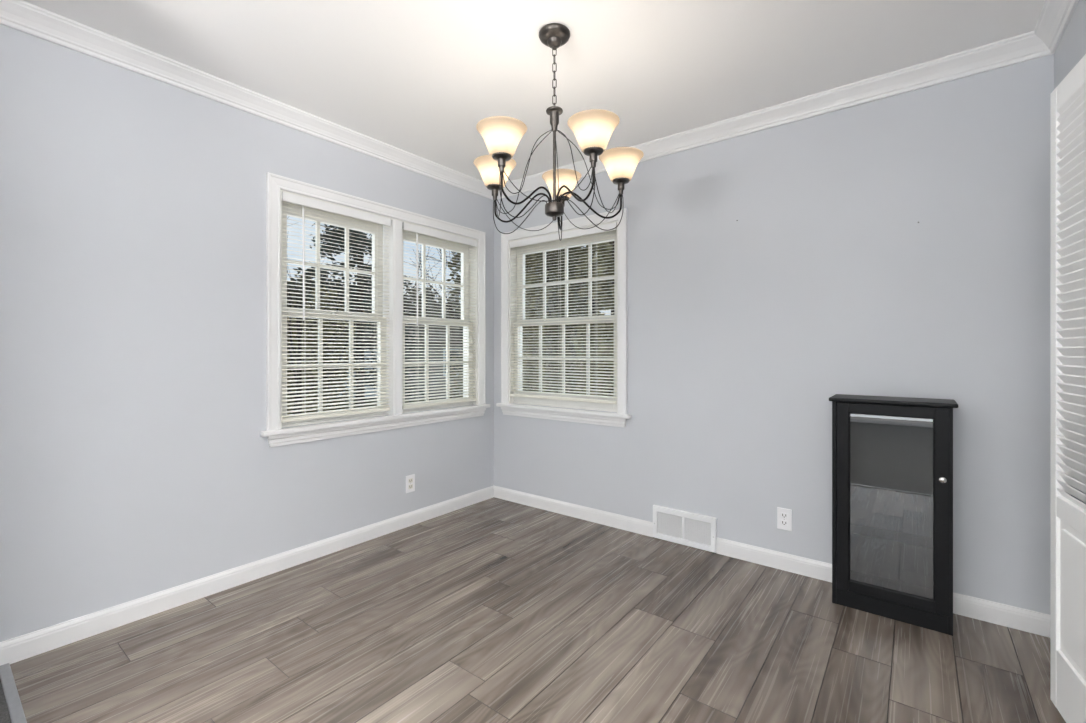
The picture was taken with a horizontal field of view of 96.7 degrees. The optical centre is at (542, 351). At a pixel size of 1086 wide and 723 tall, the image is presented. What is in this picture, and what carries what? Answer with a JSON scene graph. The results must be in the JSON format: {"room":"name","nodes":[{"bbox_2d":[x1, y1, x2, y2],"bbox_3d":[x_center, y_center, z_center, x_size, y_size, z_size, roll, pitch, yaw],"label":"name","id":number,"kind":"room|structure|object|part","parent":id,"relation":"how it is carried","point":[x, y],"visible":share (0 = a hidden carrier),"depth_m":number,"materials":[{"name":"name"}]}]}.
{"room":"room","nodes":[
{"label":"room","id":0,"kind":"room"},
{"bbox_2d":[0,679,11,722],"bbox_3d":[-1.155,1.192,-1.645,5.500,0.084,4.377,0,0,38],"label":"floor","id":1,"kind":"structure","parent":0,"point":[4,712],"depth_m":1.55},
{"bbox_2d":[0,663,26,722],"bbox_3d":[-0.760,1.160,0.831,3.100,0.028,0.029,0,0,38],"label":"trim","id":2,"kind":"structure","parent":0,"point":[15,708],"depth_m":1.61,"materials":[{"name":"grey metal"}]},
{"bbox_2d":[0,24,493,641],"bbox_3d":[-2.593,-0.066,1.123,0.160,2.440,7.320,0,0,38],"label":"wall","id":3,"kind":"structure","parent":0,"point":[135,461],"depth_m":2.11,"materials":[{"name":"paint"}]},
{"bbox_2d":[0,486,493,665],"bbox_3d":[-2.525,1.111,1.070,0.014,0.088,7.000,0,0,38],"label":"baseboard","id":4,"kind":"structure","parent":3,"relation":"attached to","point":[25,646],"depth_m":2.26,"materials":[{"name":"white paint"}]},
{"bbox_2d":[260,172,489,446],"bbox_3d":[-0.995,-0.212,3.165,0.214,1.419,1.650,0,0,38],"label":"window","id":5,"kind":"structure","parent":3,"relation":"in","point":[275,184],"depth_m":3.08,"materials":[{"name":"white paint"}]},
{"bbox_3d":[-1.254,-0.525,2.881,0.034,0.636,0.664,0,0,38],"label":"sash","id":6,"kind":"part","parent":5,"relation":"part of","materials":[{"name":"white paint"}]},
{"bbox_3d":[-1.223,0.088,2.857,0.034,0.616,0.664,0,0,38],"label":"sash","id":7,"kind":"part","parent":5,"relation":"part of","materials":[{"name":"white paint"}]},
{"bbox_2d":[282,191,390,422],"bbox_3d":[-1.184,-0.233,2.827,0.046,1.225,0.667,0,0,38],"label":"mini blind","id":8,"kind":"object","parent":5,"relation":"attached to","point":[287,197],"visible":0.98,"depth_m":2.79,"materials":[{"name":"beige plastic"}]},
{"bbox_3d":[-1.190,0.368,2.831,0.026,0.020,0.662,0,0,38],"label":"rail","id":9,"kind":"part","parent":8,"relation":"part of","materials":[{"name":"beige plastic"}]},
{"bbox_3d":[-1.042,-0.229,3.023,0.028,1.176,0.005,0,0,38],"label":"ladder cord","id":10,"kind":"part","parent":8,"relation":"part of","materials":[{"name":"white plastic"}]},
{"bbox_3d":[-0.787,-0.525,3.485,0.034,0.636,0.668,0,0,38],"label":"sash","id":11,"kind":"part","parent":5,"relation":"part of","materials":[{"name":"white paint"}]},
{"bbox_3d":[-0.756,0.088,3.462,0.034,0.616,0.668,0,0,38],"label":"sash","id":12,"kind":"part","parent":5,"relation":"part of","materials":[{"name":"white paint"}]},
{"bbox_2d":[402,222,476,408],"bbox_3d":[-0.717,-0.233,3.432,0.046,1.225,0.671,0,0,38],"label":"mini blind","id":13,"kind":"object","parent":5,"relation":"attached to","point":[405,226],"visible":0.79,"depth_m":3.39,"materials":[{"name":"beige plastic"}]},
{"bbox_3d":[-0.849,-0.229,3.272,0.028,1.176,0.005,0,0,38],"label":"ladder cord","id":14,"kind":"part","parent":13,"relation":"part of","materials":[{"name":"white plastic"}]},
{"bbox_3d":[-0.723,0.368,3.436,0.026,0.020,0.666,0,0,38],"label":"rail","id":15,"kind":"part","parent":13,"relation":"part of","materials":[{"name":"beige plastic"}]},
{"bbox_3d":[-0.574,-0.229,3.628,0.028,1.176,0.005,0,0,38],"label":"ladder cord","id":16,"kind":"part","parent":13,"relation":"part of","materials":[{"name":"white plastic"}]},
{"bbox_2d":[406,474,414,492],"bbox_3d":[-0.879,0.877,3.204,0.008,0.114,0.071,0,0,38],"label":"wall outlet","id":17,"kind":"object","parent":3,"relation":"attached to","point":[410,479],"visible":1,"depth_m":3.20,"materials":[{"name":"white plastic"}]},
{"bbox_2d":[0,0,1078,199],"bbox_3d":[-1.303,-1.243,0.127,3.100,0.085,7.000,0,0,38],"label":"trim","id":18,"kind":"structure","parent":3,"relation":"attached to","point":[1054,18],"depth_m":2.27,"materials":[{"name":"white paint"}]},
{"bbox_2d":[22,0,1044,181],"bbox_3d":[-0.353,-1.346,-0.607,5.820,0.120,7.320,0,0,38],"label":"ceiling","id":19,"kind":"structure","parent":0,"point":[416,77],"depth_m":2.06,"materials":[{"name":"white paint"}]},
{"bbox_2d":[474,23,643,240],"bbox_3d":[0.028,-0.891,1.944,0.714,0.789,0.707,0,0,38],"label":"chandelier","id":20,"kind":"object","parent":19,"relation":"hanging from","point":[593,129],"visible":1,"depth_m":1.92,"materials":[{"name":"grey metal"}]},
{"bbox_3d":[-0.206,-0.758,2.075,0.183,0.101,0.183,0,0,38],"label":"lamp shade","id":21,"kind":"part","parent":20,"relation":"part of","materials":[{"name":"beige glass"}]},
{"bbox_3d":[-0.149,-0.758,1.750,0.183,0.101,0.183,0,0,38],"label":"lamp shade","id":22,"kind":"part","parent":20,"relation":"part of","materials":[{"name":"beige glass"}]},
{"bbox_3d":[-0.088,-0.607,2.017,0.270,0.122,0.008,0,0,26],"label":"arm","id":23,"kind":"part","parent":20,"relation":"part of","materials":[{"name":"grey metal"}]},
{"bbox_3d":[-0.058,-0.607,1.844,0.008,0.122,0.270,0,0,44],"label":"arm","id":24,"kind":"part","parent":20,"relation":"part of","materials":[{"name":"grey metal"}]},
{"bbox_3d":[0.046,-0.746,1.951,0.012,0.290,0.012,0,0,38],"label":"rod","id":25,"kind":"part","parent":20,"relation":"part of","materials":[{"name":"grey metal"}]},
{"bbox_3d":[0.067,-0.607,2.100,0.008,0.122,0.270,0,0,8],"label":"arm","id":26,"kind":"part","parent":20,"relation":"part of","materials":[{"name":"grey metal"}]},
{"bbox_3d":[0.086,-0.758,2.230,0.183,0.101,0.183,0,0,38],"label":"lamp shade","id":27,"kind":"part","parent":20,"relation":"part of","materials":[{"name":"beige glass"}]},
{"bbox_3d":[0.116,-0.607,1.819,0.008,0.122,0.270,0,0,-28],"label":"arm","id":28,"kind":"part","parent":20,"relation":"part of","materials":[{"name":"grey metal"}]},
{"bbox_3d":[0.194,-0.607,1.977,0.270,0.122,0.008,0,0,-10],"label":"arm","id":29,"kind":"part","parent":20,"relation":"part of","materials":[{"name":"grey metal"}]},
{"bbox_3d":[0.178,-0.758,1.703,0.183,0.101,0.183,0,0,38],"label":"lamp shade","id":30,"kind":"part","parent":20,"relation":"part of","materials":[{"name":"beige glass"}]},
{"bbox_3d":[0.323,-0.758,2.000,0.183,0.101,0.183,0,0,38],"label":"lamp shade","id":31,"kind":"part","parent":20,"relation":"part of","materials":[{"name":"beige glass"}]},
{"bbox_2d":[10,497,1065,722],"bbox_3d":[0.042,1.194,1.869,3.100,0.080,2.598,0,0,38],"label":"floor","id":32,"kind":"structure","parent":0,"point":[492,610],"depth_m":1.86,"materials":[{"name":"grey wood"}]},
{"bbox_2d":[829,394,958,635],"bbox_3d":[1.556,0.683,2.164,0.452,0.943,0.248,0,0,38],"label":"display cabinet","id":33,"kind":"object","parent":32,"relation":"on","point":[892,457],"visible":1,"depth_m":2.19,"materials":[{"name":"black wood"}]},
{"bbox_2d":[850,523,932,551],"bbox_3d":[1.582,0.846,2.201,0.392,0.016,0.145,0,0,38],"label":"shelf","id":34,"kind":"object","parent":33,"relation":"attached to","point":[870,531],"depth_m":2.20,"materials":[{"name":"glass"}]},
{"bbox_3d":[1.628,0.691,2.261,0.392,0.926,0.006,0,0,38],"label":"panel","id":35,"kind":"part","parent":33,"relation":"part of","materials":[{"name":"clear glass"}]},
{"bbox_3d":[1.628,0.523,1.968,0.027,0.027,0.026,0,0,38],"label":"knob","id":36,"kind":"part","parent":33,"relation":"part of","materials":[{"name":"silver metal"}]},
{"bbox_2d":[494,54,1053,614],"bbox_3d":[1.162,-0.066,2.747,3.800,2.440,0.160,0,0,38],"label":"wall","id":37,"kind":"structure","parent":0,"point":[827,281],"depth_m":2.45,"materials":[{"name":"paint"}]},
{"bbox_2d":[496,208,630,427],"bbox_3d":[0.153,-0.215,3.504,1.150,1.414,0.214,0,0,38],"label":"window","id":38,"kind":"structure","parent":37,"relation":"in","point":[618,419],"depth_m":3.46,"materials":[{"name":"white paint"}]},
{"bbox_2d":[509,222,616,404],"bbox_3d":[0.121,-0.248,3.462,0.933,1.195,0.038,0,0,38],"label":"mini blind","id":39,"kind":"object","parent":38,"relation":"attached to","point":[579,232],"visible":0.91,"depth_m":3.44,"materials":[{"name":"beige plastic"}]},
{"bbox_3d":[-0.188,-0.244,3.704,0.005,1.146,0.028,0,0,38],"label":"ladder cord","id":40,"kind":"part","parent":39,"relation":"part of","materials":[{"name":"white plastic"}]},
{"bbox_3d":[0.121,-0.244,3.465,0.005,1.146,0.028,0,0,38],"label":"ladder cord","id":41,"kind":"part","parent":39,"relation":"part of","materials":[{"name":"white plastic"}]},
{"bbox_3d":[0.122,0.338,3.464,0.928,0.020,0.026,0,0,38],"label":"rail","id":42,"kind":"part","parent":39,"relation":"part of","materials":[{"name":"beige plastic"}]},
{"bbox_3d":[0.148,0.082,3.497,0.930,0.619,0.034,0,0,38],"label":"sash","id":43,"kind":"part","parent":38,"relation":"part of","materials":[{"name":"white paint"}]},
{"bbox_3d":[0.172,-0.527,3.528,0.930,0.631,0.034,0,0,38],"label":"sash","id":44,"kind":"part","parent":38,"relation":"part of","materials":[{"name":"white paint"}]},
{"bbox_2d":[653,505,716,552],"bbox_3d":[0.837,1.052,2.881,0.388,0.198,0.023,0,0,38],"label":"air vent","id":45,"kind":"object","parent":37,"relation":"in","point":[695,530],"visible":1,"depth_m":2.87,"materials":[{"name":"white metal"}]},
{"bbox_2d":[657,512,681,537],"bbox_3d":[0.770,1.051,2.933,0.158,0.134,0.006,0,0,38],"label":"grille","id":46,"kind":"object","parent":45,"relation":"attached to","point":[669,524],"depth_m":2.93,"materials":[{"name":"grey metal"}]},
{"bbox_2d":[684,517,710,544],"bbox_3d":[0.905,1.051,2.829,0.158,0.134,0.006,0,0,38],"label":"grille","id":47,"kind":"object","parent":45,"relation":"attached to","point":[697,530],"depth_m":2.83,"materials":[{"name":"grey metal"}]},
{"bbox_2d":[494,486,1049,637],"bbox_3d":[0.831,1.111,2.892,3.100,0.088,0.014,0,0,38],"label":"baseboard","id":48,"kind":"structure","parent":37,"relation":"attached to","point":[1026,620],"depth_m":2.57,"materials":[{"name":"white paint"}]},
{"bbox_2d":[777,507,791,530],"bbox_3d":[1.275,0.886,2.552,0.071,0.114,0.008,0,0,38],"label":"wall outlet","id":49,"kind":"object","parent":37,"relation":"attached to","point":[784,516],"visible":1,"depth_m":2.55,"materials":[{"name":"white plastic"}]},
{"bbox_2d":[781,512,787,518],"bbox_3d":[1.273,0.867,2.550,0.033,0.028,0.003,0,0,38],"label":"receptacle","id":50,"kind":"object","parent":49,"relation":"attached to","point":[784,515],"depth_m":2.55,"materials":[{"name":"white plastic"}]},
{"bbox_2d":[781,520,787,525],"bbox_3d":[1.273,0.906,2.550,0.033,0.028,0.003,0,0,38],"label":"receptacle","id":51,"kind":"object","parent":49,"relation":"attached to","point":[783,522],"depth_m":2.55,"materials":[{"name":"white plastic"}]},
{"bbox_2d":[1054,0,1085,503],"bbox_3d":[1.324,-0.066,0.903,0.110,2.440,2.560,0,0,38],"label":"wall","id":52,"kind":"structure","parent":0,"point":[1071,48],"depth_m":1.73,"materials":[{"name":"paint"}]},
{"bbox_2d":[1050,54,1085,722],"bbox_3d":[1.700,0.147,1.548,0.104,1.978,0.906,0,0,38],"label":"door","id":53,"kind":"structure","parent":52,"relation":"in","point":[1068,99],"depth_m":1.48,"materials":[{"name":"white paint"}]},
{"bbox_3d":[1.554,0.738,1.375,0.022,0.423,0.367,0,0,30],"label":"raised panel","id":54,"kind":"part","parent":53,"relation":"part of","materials":[{"name":"white paint"}]},
{"label":"outside","id":55,"kind":"structure","parent":0,"visible":0},
{"bbox_2d":[290,372,572,413],"bbox_3d":[-7.958,1.924,34.953,70.000,0.100,90.000,0,0,38],"label":"ground","id":56,"kind":"structure","parent":55,"point":[572,372],"depth_m":17.96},
{"bbox_2d":[287,278,313,336],"bbox_3d":[-16.764,-1.324,28.615,5.433,6.875,5.974,0,0,38],"label":"broad tree","id":57,"kind":"object","parent":56,"relation":"on","point":[288,282],"visible":0.02,"depth_m":28.51,"materials":[{"name":"grey plant"}]},
{"bbox_2d":[287,287,327,414],"bbox_3d":[-5.326,0.161,9.876,2.019,3.652,1.850,0,0,38],"label":"evergreen shrub","id":58,"kind":"object","parent":56,"relation":"on","point":[292,321],"visible":0.11,"depth_m":9.78,"materials":[{"name":"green plant"}]},
{"bbox_2d":[295,267,344,318],"bbox_3d":[-21.866,-2.744,44.224,8.634,10.287,8.109,0,0,2],"label":"broad tree","id":59,"kind":"object","parent":56,"relation":"on","point":[296,276],"visible":0.02,"depth_m":43.45,"materials":[{"name":"grey plant"}]},
{"bbox_2d":[292,286,360,412],"bbox_3d":[-5.176,0.207,11.394,1.648,3.559,1.692,0,0,38],"label":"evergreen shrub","id":60,"kind":"object","parent":56,"relation":"on","point":[335,291],"visible":0.3,"depth_m":11.31,"materials":[{"name":"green plant"}]},
{"bbox_3d":[-5.232,0.584,11.471,0.670,2.805,0.443,0,0,38],"label":"stem","id":61,"kind":"part","parent":60,"relation":"part of","materials":[{"name":"plant"}]},
{"bbox_2d":[327,286,370,311],"bbox_3d":[-13.039,-1.190,32.548,5.641,6.607,5.300,0,0,38],"label":"broad tree","id":62,"kind":"object","parent":56,"relation":"on","point":[367,308],"visible":0.04,"depth_m":30.70,"materials":[{"name":"grey plant"}]},
{"bbox_2d":[293,223,429,408],"bbox_3d":[-6.442,-3.542,16.707,4.436,11.095,5.205,0,0,38],"label":"conifer","id":63,"kind":"object","parent":56,"relation":"on","point":[357,235],"visible":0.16,"depth_m":16.64,"materials":[{"name":"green plant"}]},
{"bbox_2d":[287,218,458,413],"bbox_3d":[-3.393,0.057,6.872,4.960,4.003,3.784,0,0,-9],"label":"bare tree","id":64,"kind":"object","parent":56,"relation":"on","point":[289,298],"visible":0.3,"depth_m":6.51,"materials":[{"name":"grey plant"}]},
{"bbox_2d":[403,284,439,316],"bbox_3d":[-14.580,-2.358,52.066,8.753,10.207,8.056,0,0,38],"label":"broad tree","id":65,"kind":"object","parent":56,"relation":"on","point":[411,303],"visible":0.05,"depth_m":51.82,"materials":[{"name":"grey plant"}]},
{"bbox_2d":[405,287,460,317],"bbox_3d":[-7.398,-1.399,34.953,5.575,7.026,5.882,0,0,38],"label":"broad tree","id":66,"kind":"object","parent":56,"relation":"on","point":[415,290],"visible":0.07,"depth_m":34.18,"materials":[{"name":"grey plant"}]},
{"bbox_2d":[403,245,462,363],"bbox_3d":[-1.200,-0.796,13.491,4.191,5.729,5.897,0,0,6],"label":"bare tree","id":67,"kind":"object","parent":56,"relation":"on","point":[449,256],"visible":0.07,"depth_m":11.63,"materials":[{"name":"grey plant"}]},
{"bbox_2d":[330,318,552,399],"bbox_3d":[-4.257,0.269,22.603,9.900,3.670,6.900,0,0,0],"label":"neighbor house","id":68,"kind":"structure","parent":56,"relation":"on","point":[416,326],"depth_m":19.60,"materials":[{"name":"grey"}]},
{"bbox_3d":[-3.440,0.454,19.577,1.040,0.940,0.020,0,0,0],"label":"pane","id":69,"kind":"part","parent":68,"relation":"part of","materials":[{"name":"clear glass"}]},
{"bbox_2d":[445,251,462,397],"bbox_3d":[-1.159,-1.409,10.271,1.862,6.791,2.361,0,0,1],"label":"evergreen shrub","id":70,"kind":"object","parent":56,"relation":"on","point":[458,254],"visible":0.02,"depth_m":10.00,"materials":[{"name":"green plant"}]},
{"bbox_2d":[523,252,555,392],"bbox_3d":[-0.383,0.138,6.309,1.156,3.695,1.208,0,0,38],"label":"evergreen shrub","id":71,"kind":"object","parent":56,"relation":"on","point":[535,255],"visible":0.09,"depth_m":6.05,"materials":[{"name":"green plant"}]},
{"bbox_2d":[534,244,604,393],"bbox_3d":[0.283,-0.528,8.317,1.808,5.028,1.855,0,0,38],"label":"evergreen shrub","id":72,"kind":"object","parent":56,"relation":"on","point":[574,251],"visible":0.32,"depth_m":7.95,"materials":[{"name":"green plant"}]},
{"bbox_3d":[0.299,-0.308,8.298,0.753,4.588,0.259,0,0,-21],"label":"stem","id":73,"kind":"part","parent":72,"relation":"part of","materials":[{"name":"plant"}]},
{"bbox_2d":[573,241,613,395],"bbox_3d":[0.732,0.117,6.214,1.128,3.737,1.064,0,0,-1],"label":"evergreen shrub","id":74,"kind":"object","parent":56,"relation":"on","point":[605,268],"visible":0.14,"depth_m":5.96,"materials":[{"name":"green plant"}]},
{"bbox_3d":[0.840,0.117,6.180,0.449,3.737,0.352,0,0,38],"label":"stem","id":75,"kind":"part","parent":74,"relation":"part of","materials":[{"name":"plant"}]}
]}

